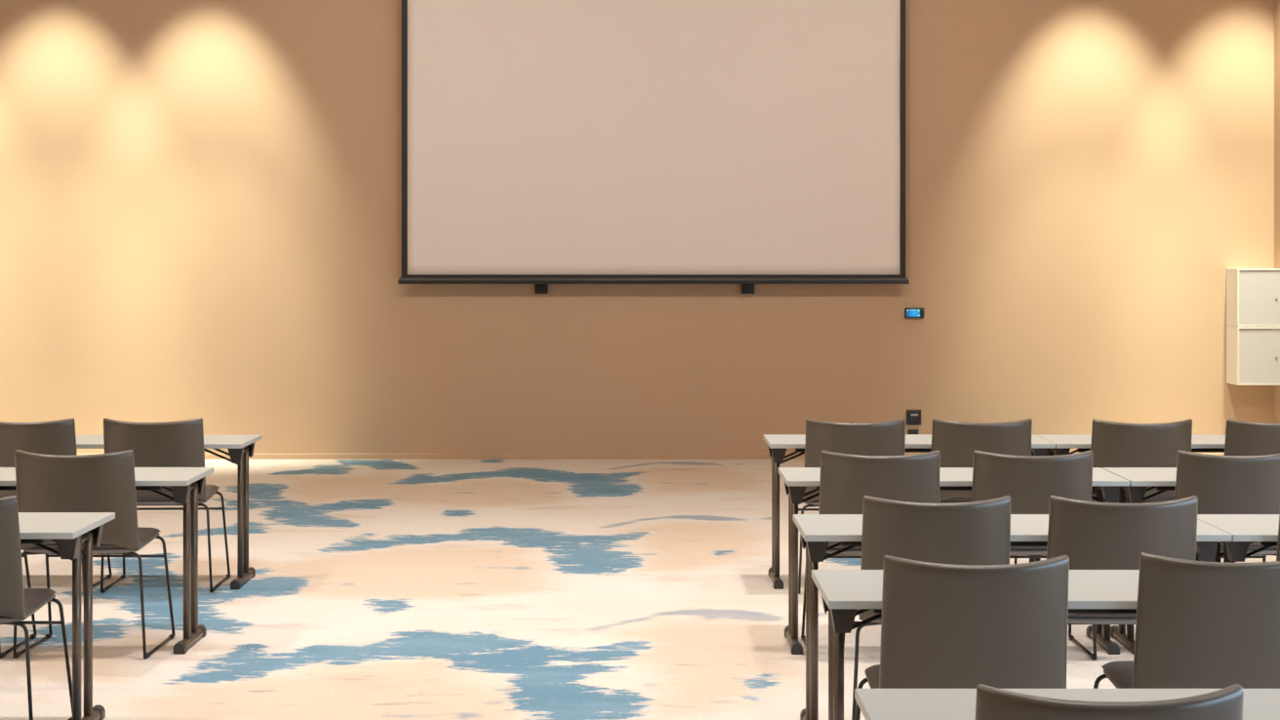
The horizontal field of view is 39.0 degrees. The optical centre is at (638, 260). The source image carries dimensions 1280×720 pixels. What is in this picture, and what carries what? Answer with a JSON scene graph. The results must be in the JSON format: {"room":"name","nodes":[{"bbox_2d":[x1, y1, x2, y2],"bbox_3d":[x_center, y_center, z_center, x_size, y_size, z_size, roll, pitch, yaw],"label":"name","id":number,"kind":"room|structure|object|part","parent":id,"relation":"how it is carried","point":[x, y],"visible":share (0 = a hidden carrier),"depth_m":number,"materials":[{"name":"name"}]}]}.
{"room":"lecture hall","nodes":[
{"label":"lecture hall","id":0,"kind":"room"},
{"bbox_2d":[0,0,1274,453],"bbox_3d":[-0.647,-0.915,15.180,12.305,5.150,0.200,0,0,0],"label":"wall","id":1,"kind":"structure","parent":0,"point":[201,200],"depth_m":15.08,"materials":[{"name":"paint"}]},
{"bbox_2d":[534,283,548,293],"bbox_3d":[-0.815,0.213,15.050,0.107,0.130,0.060,0,0,0],"label":"wall bracket","id":2,"kind":"object","parent":1,"relation":"attached to","point":[539,288],"visible":0.74,"depth_m":15.02,"materials":[{"name":"black metal"}]},
{"bbox_2d":[77,453,1224,459],"bbox_3d":[-0.647,1.635,15.073,11.905,0.050,0.013,0,0,0],"label":"baseboard","id":3,"kind":"structure","parent":1,"relation":"attached to","point":[207,456],"depth_m":15.07,"materials":[{"name":"paint"}]},
{"bbox_2d":[398,0,908,283],"bbox_3d":[0.120,-1.645,14.943,4.361,3.681,0.265,0,0,0],"label":"projection screen","id":4,"kind":"object","parent":1,"relation":"attached to","point":[544,141],"visible":1,"depth_m":14.90,"materials":[{"name":"fabric"}]},
{"bbox_2d":[741,283,754,293],"bbox_3d":[0.907,0.213,15.050,0.107,0.130,0.060,0,0,0],"label":"wall bracket","id":5,"kind":"object","parent":1,"relation":"attached to","point":[745,288],"visible":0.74,"depth_m":15.02,"materials":[{"name":"black metal"}]},
{"bbox_2d":[907,429,918,434],"bbox_3d":[2.289,1.431,15.072,0.088,0.042,0.015,0,0,0],"label":"wall socket","id":6,"kind":"object","parent":1,"relation":"attached to","point":[909,431],"visible":0.79,"depth_m":15.06,"materials":[{"name":"black plastic"}]},
{"bbox_2d":[906,409,920,425],"bbox_3d":[2.294,1.310,15.071,0.126,0.126,0.018,0,0,0],"label":"plate","id":7,"kind":"object","parent":1,"relation":"attached to","point":[913,417],"visible":1,"depth_m":15.06,"materials":[{"name":"grey plastic"}]},
{"bbox_3d":[2.294,1.310,15.067,0.088,0.088,0.006,0,0,0],"label":"frame","id":8,"kind":"part","parent":7,"relation":"part of","materials":[{"name":"black plastic"}]},
{"bbox_2d":[904,308,923,318],"bbox_3d":[2.299,0.439,15.065,0.160,0.085,0.032,0,0,0],"label":"panel","id":9,"kind":"object","parent":1,"relation":"attached to","point":[908,312],"visible":1,"depth_m":15.05,"materials":[{"name":"blue plastic"}]},
{"bbox_2d":[1226,325,1279,385],"bbox_3d":[5.104,0.783,14.936,0.396,0.477,0.288,0,0,0],"label":"upper cabinet","id":10,"kind":"object","parent":1,"relation":"attached to","point":[1253,353],"visible":0.92,"depth_m":14.80,"materials":[{"name":"wood"}]},
{"bbox_3d":[5.104,0.783,14.812,0.360,0.441,0.018,0,0,0],"label":"door","id":11,"kind":"part","parent":10,"relation":"part of","materials":[{"name":"white wood"}]},
{"bbox_2d":[1226,268,1279,326],"bbox_3d":[5.104,0.304,14.936,0.396,0.477,0.288,0,0,0],"label":"upper cabinet","id":12,"kind":"object","parent":1,"relation":"attached to","point":[1253,295],"visible":1,"depth_m":14.80,"materials":[{"name":"wood"}]},
{"bbox_2d":[0,459,1276,719],"bbox_3d":[-0.647,1.660,4.290,11.905,0.001,21.580,0,0,0],"label":"floor","id":13,"kind":"structure","parent":0,"point":[380,589],"depth_m":8.57,"materials":[{"name":"carpet"}]},
{"bbox_2d":[0,551,37,658],"bbox_3d":[-2.934,1.220,7.662,0.564,0.880,0.601,0,0,0],"label":"chair","id":14,"kind":"object","parent":13,"relation":"on","point":[33,635],"visible":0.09,"depth_m":7.88,"materials":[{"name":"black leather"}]},
{"bbox_3d":[-2.691,1.423,7.883,0.070,0.455,0.160,0,0,43],"label":"leg","id":15,"kind":"part","parent":14,"relation":"part of","materials":[{"name":"metal"}]},
{"bbox_2d":[0,495,72,719],"bbox_3d":[-2.309,1.220,6.213,0.564,0.880,0.601,0,0,0],"label":"chair","id":16,"kind":"object","parent":13,"relation":"on","point":[18,603],"visible":0.99,"depth_m":6.02,"materials":[{"name":"plastic"}]},
{"bbox_3d":[-2.309,0.993,5.989,0.503,0.427,0.155,0,0,0],"label":"backrest","id":17,"kind":"part","parent":16,"relation":"part of","materials":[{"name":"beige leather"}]},
{"bbox_3d":[-2.087,1.431,6.062,0.112,0.437,0.031,0,0,10],"label":"leg","id":18,"kind":"part","parent":16,"relation":"part of","materials":[{"name":"metal"}]},
{"bbox_3d":[-2.309,1.177,6.245,0.506,0.038,0.441,0,0,0],"label":"seat","id":19,"kind":"part","parent":16,"relation":"part of","materials":[{"name":"plastic"}]},
{"bbox_3d":[-2.066,1.423,6.434,0.070,0.455,0.160,0,0,43],"label":"leg","id":20,"kind":"part","parent":16,"relation":"part of","materials":[{"name":"metal"}]},
{"bbox_2d":[0,417,112,592],"bbox_3d":[-3.040,1.220,9.158,0.564,0.880,0.601,0,0,0],"label":"chair","id":21,"kind":"object","parent":13,"relation":"on","point":[53,437],"visible":0.25,"depth_m":8.89,"materials":[{"name":"grey plastic"}]},
{"bbox_3d":[-3.040,0.993,8.934,0.503,0.427,0.155,0,0,0],"label":"backrest","id":22,"kind":"part","parent":21,"relation":"part of","materials":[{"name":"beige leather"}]},
{"bbox_3d":[-2.818,1.431,9.007,0.112,0.437,0.031,0,0,10],"label":"leg","id":23,"kind":"part","parent":21,"relation":"part of","materials":[{"name":"metal"}]},
{"bbox_3d":[-2.797,1.423,9.379,0.070,0.455,0.160,0,0,43],"label":"leg","id":24,"kind":"part","parent":21,"relation":"part of","materials":[{"name":"metal"}]},
{"bbox_2d":[18,512,115,719],"bbox_3d":[-2.630,1.290,6.350,1.432,0.740,0.490,0,0,0],"label":"folding table","id":25,"kind":"object","parent":13,"relation":"on","point":[65,529],"visible":0.94,"depth_m":6.31,"materials":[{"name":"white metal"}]},
{"bbox_3d":[-2.630,0.958,6.215,1.162,0.030,0.028,0,0,0],"label":"rail","id":26,"kind":"part","parent":25,"relation":"part of","materials":[{"name":"black metal"}]},
{"bbox_3d":[-1.962,1.296,6.298,0.031,0.649,0.037,0,0,0],"label":"leg","id":27,"kind":"part","parent":25,"relation":"part of","materials":[{"name":"brown metal"}]},
{"bbox_3d":[-1.962,1.296,6.428,0.031,0.649,0.037,0,0,0],"label":"leg","id":28,"kind":"part","parent":25,"relation":"part of","materials":[{"name":"brown metal"}]},
{"bbox_2d":[12,449,175,658],"bbox_3d":[-2.326,1.220,7.662,0.564,0.880,0.601,0,0,1],"label":"chair","id":29,"kind":"object","parent":13,"relation":"on","point":[100,482],"visible":0.7,"depth_m":7.42,"materials":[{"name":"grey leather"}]},
{"bbox_3d":[-2.549,1.431,7.514,0.112,0.437,0.031,0,0,-9],"label":"leg","id":30,"kind":"part","parent":29,"relation":"part of","materials":[{"name":"metal"}]},
{"bbox_3d":[-2.566,1.423,7.886,0.070,0.455,0.160,0,0,-42],"label":"leg","id":31,"kind":"part","parent":29,"relation":"part of","materials":[{"name":"metal"}]},
{"bbox_3d":[-2.328,0.993,7.439,0.503,0.427,0.155,0,0,1],"label":"backrest","id":32,"kind":"part","parent":29,"relation":"part of","materials":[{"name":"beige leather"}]},
{"bbox_3d":[-2.325,1.177,7.694,0.506,0.038,0.441,0,0,1],"label":"seat","id":33,"kind":"part","parent":29,"relation":"part of","materials":[{"name":"plastic"}]},
{"bbox_3d":[-2.106,1.431,7.509,0.112,0.437,0.031,0,0,11],"label":"leg","id":34,"kind":"part","parent":29,"relation":"part of","materials":[{"name":"metal"}]},
{"bbox_3d":[-2.080,1.423,7.880,0.070,0.455,0.160,0,0,43],"label":"leg","id":35,"kind":"part","parent":29,"relation":"part of","materials":[{"name":"metal"}]},
{"bbox_2d":[0,467,213,653],"bbox_3d":[-2.607,1.290,7.790,1.432,0.740,0.490,0,0,0],"label":"folding table","id":36,"kind":"object","parent":13,"relation":"on","point":[185,483],"visible":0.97,"depth_m":7.73,"materials":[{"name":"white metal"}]},
{"bbox_3d":[-2.607,0.958,7.655,1.162,0.030,0.028,0,0,0],"label":"rail","id":37,"kind":"part","parent":36,"relation":"part of","materials":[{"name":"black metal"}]},
{"bbox_3d":[-1.939,1.296,7.738,0.031,0.649,0.037,0,0,0],"label":"leg","id":38,"kind":"part","parent":36,"relation":"part of","materials":[{"name":"brown metal"}]},
{"bbox_3d":[-1.939,1.296,7.868,0.031,0.649,0.037,0,0,0],"label":"leg","id":39,"kind":"part","parent":36,"relation":"part of","materials":[{"name":"brown metal"}]},
{"bbox_2d":[100,417,230,593],"bbox_3d":[-2.412,1.220,9.158,0.564,0.880,0.601,0,0,-2],"label":"chair","id":40,"kind":"object","parent":13,"relation":"on","point":[169,444],"visible":0.51,"depth_m":8.91,"materials":[{"name":"grey plastic"}]},
{"bbox_3d":[-2.630,1.431,9.001,0.112,0.437,0.031,0,0,-12],"label":"leg","id":41,"kind":"part","parent":40,"relation":"part of","materials":[{"name":"metal"}]},
{"bbox_3d":[-2.662,1.423,9.372,0.070,0.455,0.160,0,0,-44],"label":"leg","id":42,"kind":"part","parent":40,"relation":"part of","materials":[{"name":"metal"}]},
{"bbox_3d":[-2.406,0.993,8.935,0.503,0.427,0.155,0,0,-2],"label":"backrest","id":43,"kind":"part","parent":40,"relation":"part of","materials":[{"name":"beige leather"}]},
{"bbox_3d":[-2.413,1.177,9.190,0.506,0.038,0.441,0,0,-2],"label":"seat","id":44,"kind":"part","parent":40,"relation":"part of","materials":[{"name":"plastic"}]},
{"bbox_3d":[-2.186,1.431,9.014,0.112,0.437,0.031,0,0,8],"label":"leg","id":45,"kind":"part","parent":40,"relation":"part of","materials":[{"name":"metal"}]},
{"bbox_3d":[-2.176,1.423,9.386,0.070,0.455,0.160,0,0,41],"label":"leg","id":46,"kind":"part","parent":40,"relation":"part of","materials":[{"name":"metal"}]},
{"bbox_2d":[75,435,261,589],"bbox_3d":[-2.708,1.290,9.290,1.432,0.740,0.490,0,0,0],"label":"folding table","id":47,"kind":"object","parent":13,"relation":"on","point":[240,448],"visible":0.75,"depth_m":9.23,"materials":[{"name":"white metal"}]},
{"bbox_3d":[-2.040,1.296,9.238,0.031,0.649,0.037,0,0,0],"label":"leg","id":48,"kind":"part","parent":47,"relation":"part of","materials":[{"name":"brown metal"}]},
{"bbox_3d":[-2.040,1.296,9.368,0.031,0.649,0.037,0,0,0],"label":"leg","id":49,"kind":"part","parent":47,"relation":"part of","materials":[{"name":"brown metal"}]},
{"bbox_2d":[798,418,905,593],"bbox_3d":[1.067,1.220,9.131,0.564,0.880,0.601,0,0,-1],"label":"chair","id":50,"kind":"object","parent":13,"relation":"on","point":[883,438],"visible":0.31,"depth_m":8.87,"materials":[{"name":"grey plastic"}]},
{"bbox_3d":[0.847,1.431,8.978,0.112,0.437,0.031,0,0,-11],"label":"leg","id":51,"kind":"part","parent":50,"relation":"part of","materials":[{"name":"metal"}]},
{"bbox_3d":[1.069,0.993,8.907,0.503,0.427,0.155,0,0,-1],"label":"backrest","id":52,"kind":"part","parent":50,"relation":"part of","materials":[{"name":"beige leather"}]},
{"bbox_2d":[800,450,940,645],"bbox_3d":[0.992,1.220,7.636,0.564,0.880,0.601,0,0,0],"label":"chair","id":53,"kind":"object","parent":13,"relation":"on","point":[845,479],"visible":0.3,"depth_m":7.38,"materials":[{"name":"plastic"}]},
{"bbox_3d":[0.749,1.423,7.857,0.070,0.455,0.160,0,0,-43],"label":"leg","id":54,"kind":"part","parent":53,"relation":"part of","materials":[{"name":"metal"}]},
{"bbox_3d":[0.992,1.177,7.668,0.506,0.038,0.441,0,0,0],"label":"seat","id":55,"kind":"part","parent":53,"relation":"part of","materials":[{"name":"plastic"}]},
{"bbox_3d":[0.992,0.993,7.412,0.503,0.427,0.155,0,0,0],"label":"backrest","id":56,"kind":"part","parent":53,"relation":"part of","materials":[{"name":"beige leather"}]},
{"bbox_2d":[763,434,1055,589],"bbox_3d":[1.374,1.290,9.300,1.432,0.740,0.490,0,0,0],"label":"folding table","id":57,"kind":"object","parent":13,"relation":"on","point":[778,444],"visible":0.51,"depth_m":9.23,"materials":[{"name":"grey laminate"}]},
{"bbox_3d":[0.706,1.296,9.378,0.031,0.649,0.037,0,0,0],"label":"leg","id":58,"kind":"part","parent":57,"relation":"part of","materials":[{"name":"brown metal"}]},
{"bbox_3d":[0.706,1.296,9.248,0.031,0.649,0.037,0,0,0],"label":"leg","id":59,"kind":"part","parent":57,"relation":"part of","materials":[{"name":"brown metal"}]},
{"bbox_3d":[1.374,0.958,9.165,1.162,0.030,0.028,0,0,0],"label":"rail","id":60,"kind":"part","parent":57,"relation":"part of","materials":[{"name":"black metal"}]},
{"bbox_2d":[843,495,1010,719],"bbox_3d":[0.989,1.220,6.209,0.564,0.880,0.601,0,0,0],"label":"chair","id":61,"kind":"object","parent":13,"relation":"on","point":[973,533],"visible":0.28,"depth_m":5.95,"materials":[{"name":"plastic"}]},
{"bbox_3d":[0.767,1.431,6.058,0.112,0.437,0.031,0,0,-10],"label":"leg","id":62,"kind":"part","parent":61,"relation":"part of","materials":[{"name":"metal"}]},
{"bbox_3d":[0.989,0.993,5.985,0.503,0.427,0.155,0,0,0],"label":"backrest","id":63,"kind":"part","parent":61,"relation":"part of","materials":[{"name":"grey plastic"}]},
{"bbox_2d":[778,467,1129,654],"bbox_3d":[1.334,1.290,7.780,1.432,0.740,0.490,0,0,0],"label":"folding table","id":64,"kind":"object","parent":13,"relation":"on","point":[1106,485],"visible":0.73,"depth_m":7.71,"materials":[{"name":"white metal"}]},
{"bbox_3d":[0.666,1.296,7.858,0.031,0.649,0.037,0,0,0],"label":"leg","id":65,"kind":"part","parent":64,"relation":"part of","materials":[{"name":"brown metal"}]},
{"bbox_3d":[0.666,1.296,7.728,0.031,0.649,0.037,0,0,0],"label":"leg","id":66,"kind":"part","parent":64,"relation":"part of","materials":[{"name":"brown metal"}]},
{"bbox_3d":[1.334,0.958,7.645,1.162,0.030,0.028,0,0,0],"label":"rail","id":67,"kind":"part","parent":64,"relation":"part of","materials":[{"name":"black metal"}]},
{"bbox_3d":[2.002,1.296,7.858,0.031,0.649,0.037,0,0,0],"label":"leg","id":68,"kind":"part","parent":64,"relation":"part of","materials":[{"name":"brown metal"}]},
{"bbox_3d":[2.002,1.296,7.728,0.031,0.649,0.037,0,0,0],"label":"leg","id":69,"kind":"part","parent":64,"relation":"part of","materials":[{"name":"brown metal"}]},
{"bbox_2d":[855,555,1069,719],"bbox_3d":[0.893,1.220,5.000,0.564,0.880,0.601,0,0,0],"label":"chair","id":70,"kind":"object","parent":13,"relation":"on","point":[943,625],"visible":0.69,"depth_m":4.75,"materials":[{"name":"plastic"}]},
{"bbox_3d":[0.649,1.423,5.221,0.070,0.455,0.160,0,0,-43],"label":"leg","id":71,"kind":"part","parent":70,"relation":"part of","materials":[{"name":"metal"}]},
{"bbox_3d":[0.893,1.177,5.032,0.506,0.038,0.441,0,0,0],"label":"seat","id":72,"kind":"part","parent":70,"relation":"part of","materials":[{"name":"plastic"}]},
{"bbox_2d":[811,569,1139,719],"bbox_3d":[1.229,1.290,5.125,1.432,0.740,0.490,0,0,0],"label":"folding table","id":73,"kind":"object","parent":13,"relation":"on","point":[843,592],"visible":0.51,"depth_m":5.06,"materials":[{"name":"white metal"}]},
{"bbox_3d":[0.561,1.296,5.203,0.031,0.649,0.037,0,0,0],"label":"leg","id":74,"kind":"part","parent":73,"relation":"part of","materials":[{"name":"brown metal"}]},
{"bbox_3d":[0.561,1.296,5.073,0.031,0.649,0.037,0,0,0],"label":"leg","id":75,"kind":"part","parent":73,"relation":"part of","materials":[{"name":"brown metal"}]},
{"bbox_3d":[1.229,0.958,4.990,1.162,0.030,0.028,0,0,0],"label":"rail","id":76,"kind":"part","parent":73,"relation":"part of","materials":[{"name":"black metal"}]},
{"bbox_2d":[931,418,1034,563],"bbox_3d":[1.694,1.220,9.131,0.564,0.880,0.601,0,0,0],"label":"chair","id":77,"kind":"object","parent":13,"relation":"on","point":[956,442],"visible":0.34,"depth_m":8.87,"materials":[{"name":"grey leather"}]},
{"bbox_3d":[1.694,1.177,9.163,0.506,0.038,0.441,0,0,0],"label":"seat","id":78,"kind":"part","parent":77,"relation":"part of","materials":[{"name":"plastic"}]},
{"bbox_3d":[1.694,0.993,8.907,0.503,0.427,0.155,0,0,0],"label":"backrest","id":79,"kind":"part","parent":77,"relation":"part of","materials":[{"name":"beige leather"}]},
{"bbox_2d":[793,514,1231,719],"bbox_3d":[1.273,1.290,6.300,1.432,0.740,0.490,0,0,0],"label":"folding table","id":80,"kind":"object","parent":13,"relation":"on","point":[817,531],"visible":0.47,"depth_m":6.23,"materials":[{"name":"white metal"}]},
{"bbox_3d":[0.605,1.296,6.378,0.031,0.649,0.037,0,0,0],"label":"leg","id":81,"kind":"part","parent":80,"relation":"part of","materials":[{"name":"brown metal"}]},
{"bbox_3d":[0.605,1.296,6.248,0.031,0.649,0.037,0,0,0],"label":"leg","id":82,"kind":"part","parent":80,"relation":"part of","materials":[{"name":"brown metal"}]},
{"bbox_3d":[1.273,0.958,6.165,1.162,0.030,0.028,0,0,0],"label":"rail","id":83,"kind":"part","parent":80,"relation":"part of","materials":[{"name":"black metal"}]},
{"bbox_2d":[971,450,1096,659],"bbox_3d":[1.620,1.220,7.636,0.564,0.880,0.601,0,0,0],"label":"chair","id":84,"kind":"object","parent":13,"relation":"on","point":[1029,481],"visible":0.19,"depth_m":7.37,"materials":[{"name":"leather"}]},
{"bbox_3d":[1.620,1.177,7.668,0.506,0.038,0.441,0,0,0],"label":"seat","id":85,"kind":"part","parent":84,"relation":"part of","materials":[{"name":"plastic"}]},
{"bbox_3d":[1.620,0.993,7.412,0.503,0.427,0.155,0,0,0],"label":"backrest","id":86,"kind":"part","parent":84,"relation":"part of","materials":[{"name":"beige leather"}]},
{"bbox_3d":[1.863,1.423,7.857,0.070,0.455,0.160,0,0,43],"label":"leg","id":87,"kind":"part","parent":84,"relation":"part of","materials":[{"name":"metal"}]},
{"bbox_3d":[1.842,1.431,7.485,0.112,0.437,0.031,0,0,10],"label":"leg","id":88,"kind":"part","parent":84,"relation":"part of","materials":[{"name":"metal"}]},
{"bbox_2d":[854,688,1279,719],"bbox_3d":[1.180,1.290,3.636,1.432,0.740,0.490,0,0,0],"label":"folding table","id":89,"kind":"object","parent":13,"relation":"on","point":[874,703],"visible":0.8,"depth_m":3.79,"materials":[{"name":"white laminate"}]},
{"bbox_2d":[974,683,1243,719],"bbox_3d":[0.866,1.220,3.541,0.564,0.880,0.601,0,0,0],"label":"chair","id":90,"kind":"object","parent":13,"relation":"on","point":[991,703],"visible":1,"depth_m":3.26,"materials":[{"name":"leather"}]},
{"bbox_2d":[1046,495,1198,624],"bbox_3d":[1.608,1.220,6.209,0.564,0.880,0.601,0,0,0],"label":"chair","id":91,"kind":"object","parent":13,"relation":"on","point":[1093,535],"visible":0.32,"depth_m":5.95,"materials":[{"name":"plastic"}]},
{"bbox_3d":[1.608,1.177,6.241,0.506,0.038,0.441,0,0,0],"label":"seat","id":92,"kind":"part","parent":91,"relation":"part of","materials":[{"name":"leather"}]},
{"bbox_2d":[1035,434,1225,455],"bbox_3d":[2.810,1.290,9.300,1.432,0.740,0.490,0,0,0],"label":"folding table","id":93,"kind":"object","parent":13,"relation":"on","point":[1200,443],"visible":0.23,"depth_m":9.16,"materials":[{"name":"white laminate"}]},
{"bbox_3d":[2.142,1.296,9.378,0.031,0.649,0.037,0,0,0],"label":"leg","id":94,"kind":"part","parent":93,"relation":"part of","materials":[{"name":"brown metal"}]},
{"bbox_3d":[2.810,0.958,9.165,1.162,0.030,0.028,0,0,0],"label":"rail","id":95,"kind":"part","parent":93,"relation":"part of","materials":[{"name":"black metal"}]},
{"bbox_2d":[1101,467,1176,654],"bbox_3d":[2.772,1.290,7.780,1.432,0.740,0.490,0,0,0],"label":"folding table","id":96,"kind":"object","parent":13,"relation":"on","point":[1161,479],"visible":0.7,"depth_m":7.71,"materials":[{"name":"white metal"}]},
{"bbox_3d":[2.104,1.296,7.858,0.031,0.649,0.037,0,0,0],"label":"leg","id":97,"kind":"part","parent":96,"relation":"part of","materials":[{"name":"brown metal"}]},
{"bbox_3d":[2.104,1.296,7.728,0.031,0.649,0.037,0,0,0],"label":"leg","id":98,"kind":"part","parent":96,"relation":"part of","materials":[{"name":"brown metal"}]},
{"bbox_3d":[2.772,0.958,7.645,1.162,0.030,0.028,0,0,0],"label":"rail","id":99,"kind":"part","parent":96,"relation":"part of","materials":[{"name":"black metal"}]},
{"bbox_2d":[1090,418,1192,503],"bbox_3d":[2.477,1.220,9.104,0.564,0.880,0.601,0,0,0],"label":"chair","id":100,"kind":"object","parent":13,"relation":"on","point":[1113,444],"visible":0.34,"depth_m":8.84,"materials":[{"name":"plastic"}]},
{"bbox_3d":[2.477,1.177,9.136,0.506,0.038,0.441,0,0,0],"label":"seat","id":101,"kind":"part","parent":100,"relation":"part of","materials":[{"name":"plastic"}]},
{"bbox_2d":[1093,552,1279,688],"bbox_3d":[1.583,1.220,5.040,0.564,0.880,0.601,0,0,0],"label":"chair","id":102,"kind":"object","parent":13,"relation":"on","point":[1200,624],"visible":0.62,"depth_m":4.79,"materials":[{"name":"plastic"}]},
{"bbox_3d":[1.339,1.423,5.261,0.070,0.455,0.160,0,0,-43],"label":"leg","id":103,"kind":"part","parent":102,"relation":"part of","materials":[{"name":"metal"}]},
{"bbox_3d":[1.583,1.177,5.072,0.506,0.038,0.441,0,0,0],"label":"seat","id":104,"kind":"part","parent":102,"relation":"part of","materials":[{"name":"plastic"}]},
{"bbox_2d":[1134,450,1279,636],"bbox_3d":[2.458,1.220,7.636,0.564,0.880,0.601,0,0,0],"label":"chair","id":105,"kind":"object","parent":13,"relation":"on","point":[1220,484],"visible":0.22,"depth_m":7.37,"materials":[{"name":"plastic"}]},
{"bbox_3d":[2.458,0.993,7.412,0.503,0.427,0.155,0,0,0],"label":"backrest","id":106,"kind":"part","parent":105,"relation":"part of","materials":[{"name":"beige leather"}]},
{"bbox_3d":[2.458,1.177,7.668,0.506,0.038,0.441,0,0,0],"label":"seat","id":107,"kind":"part","parent":105,"relation":"part of","materials":[{"name":"leather"}]},
{"bbox_2d":[1197,514,1279,562],"bbox_3d":[2.708,1.290,6.300,1.432,0.740,0.490,0,0,0],"label":"folding table","id":108,"kind":"object","parent":13,"relation":"on","point":[1245,530],"visible":0.41,"depth_m":6.22,"materials":[{"name":"white laminate"}]},
{"bbox_3d":[2.040,1.296,6.378,0.031,0.649,0.037,0,0,0],"label":"leg","id":109,"kind":"part","parent":108,"relation":"part of","materials":[{"name":"brown metal"}]},
{"bbox_3d":[2.040,1.296,6.248,0.031,0.649,0.037,0,0,0],"label":"leg","id":110,"kind":"part","parent":108,"relation":"part of","materials":[{"name":"brown metal"}]},
{"bbox_3d":[2.708,0.958,6.165,1.162,0.030,0.028,0,0,0],"label":"rail","id":111,"kind":"part","parent":108,"relation":"part of","materials":[{"name":"black metal"}]},
{"bbox_2d":[1224,418,1279,455],"bbox_3d":[3.135,1.220,9.104,0.564,0.880,0.601,0,0,0],"label":"chair","id":112,"kind":"object","parent":13,"relation":"on","point":[1242,438],"visible":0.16,"depth_m":8.84,"materials":[{"name":"grey plastic"}]},
{"bbox_2d":[1276,513,1279,560],"bbox_3d":[2.373,1.220,6.209,0.564,0.880,0.601,0,0,0],"label":"chair","id":113,"kind":"object","parent":13,"relation":"on","point":[1278,540],"visible":0.05,"depth_m":6.01,"materials":[{"name":"plastic"}]},
{"bbox_2d":[1274,0,1279,423],"bbox_3d":[5.405,-0.915,4.290,0.200,5.150,21.580,0,0,0],"label":"wall","id":114,"kind":"structure","parent":0,"point":[1276,2],"depth_m":15.01,"materials":[{"name":"paint"}]}
]}

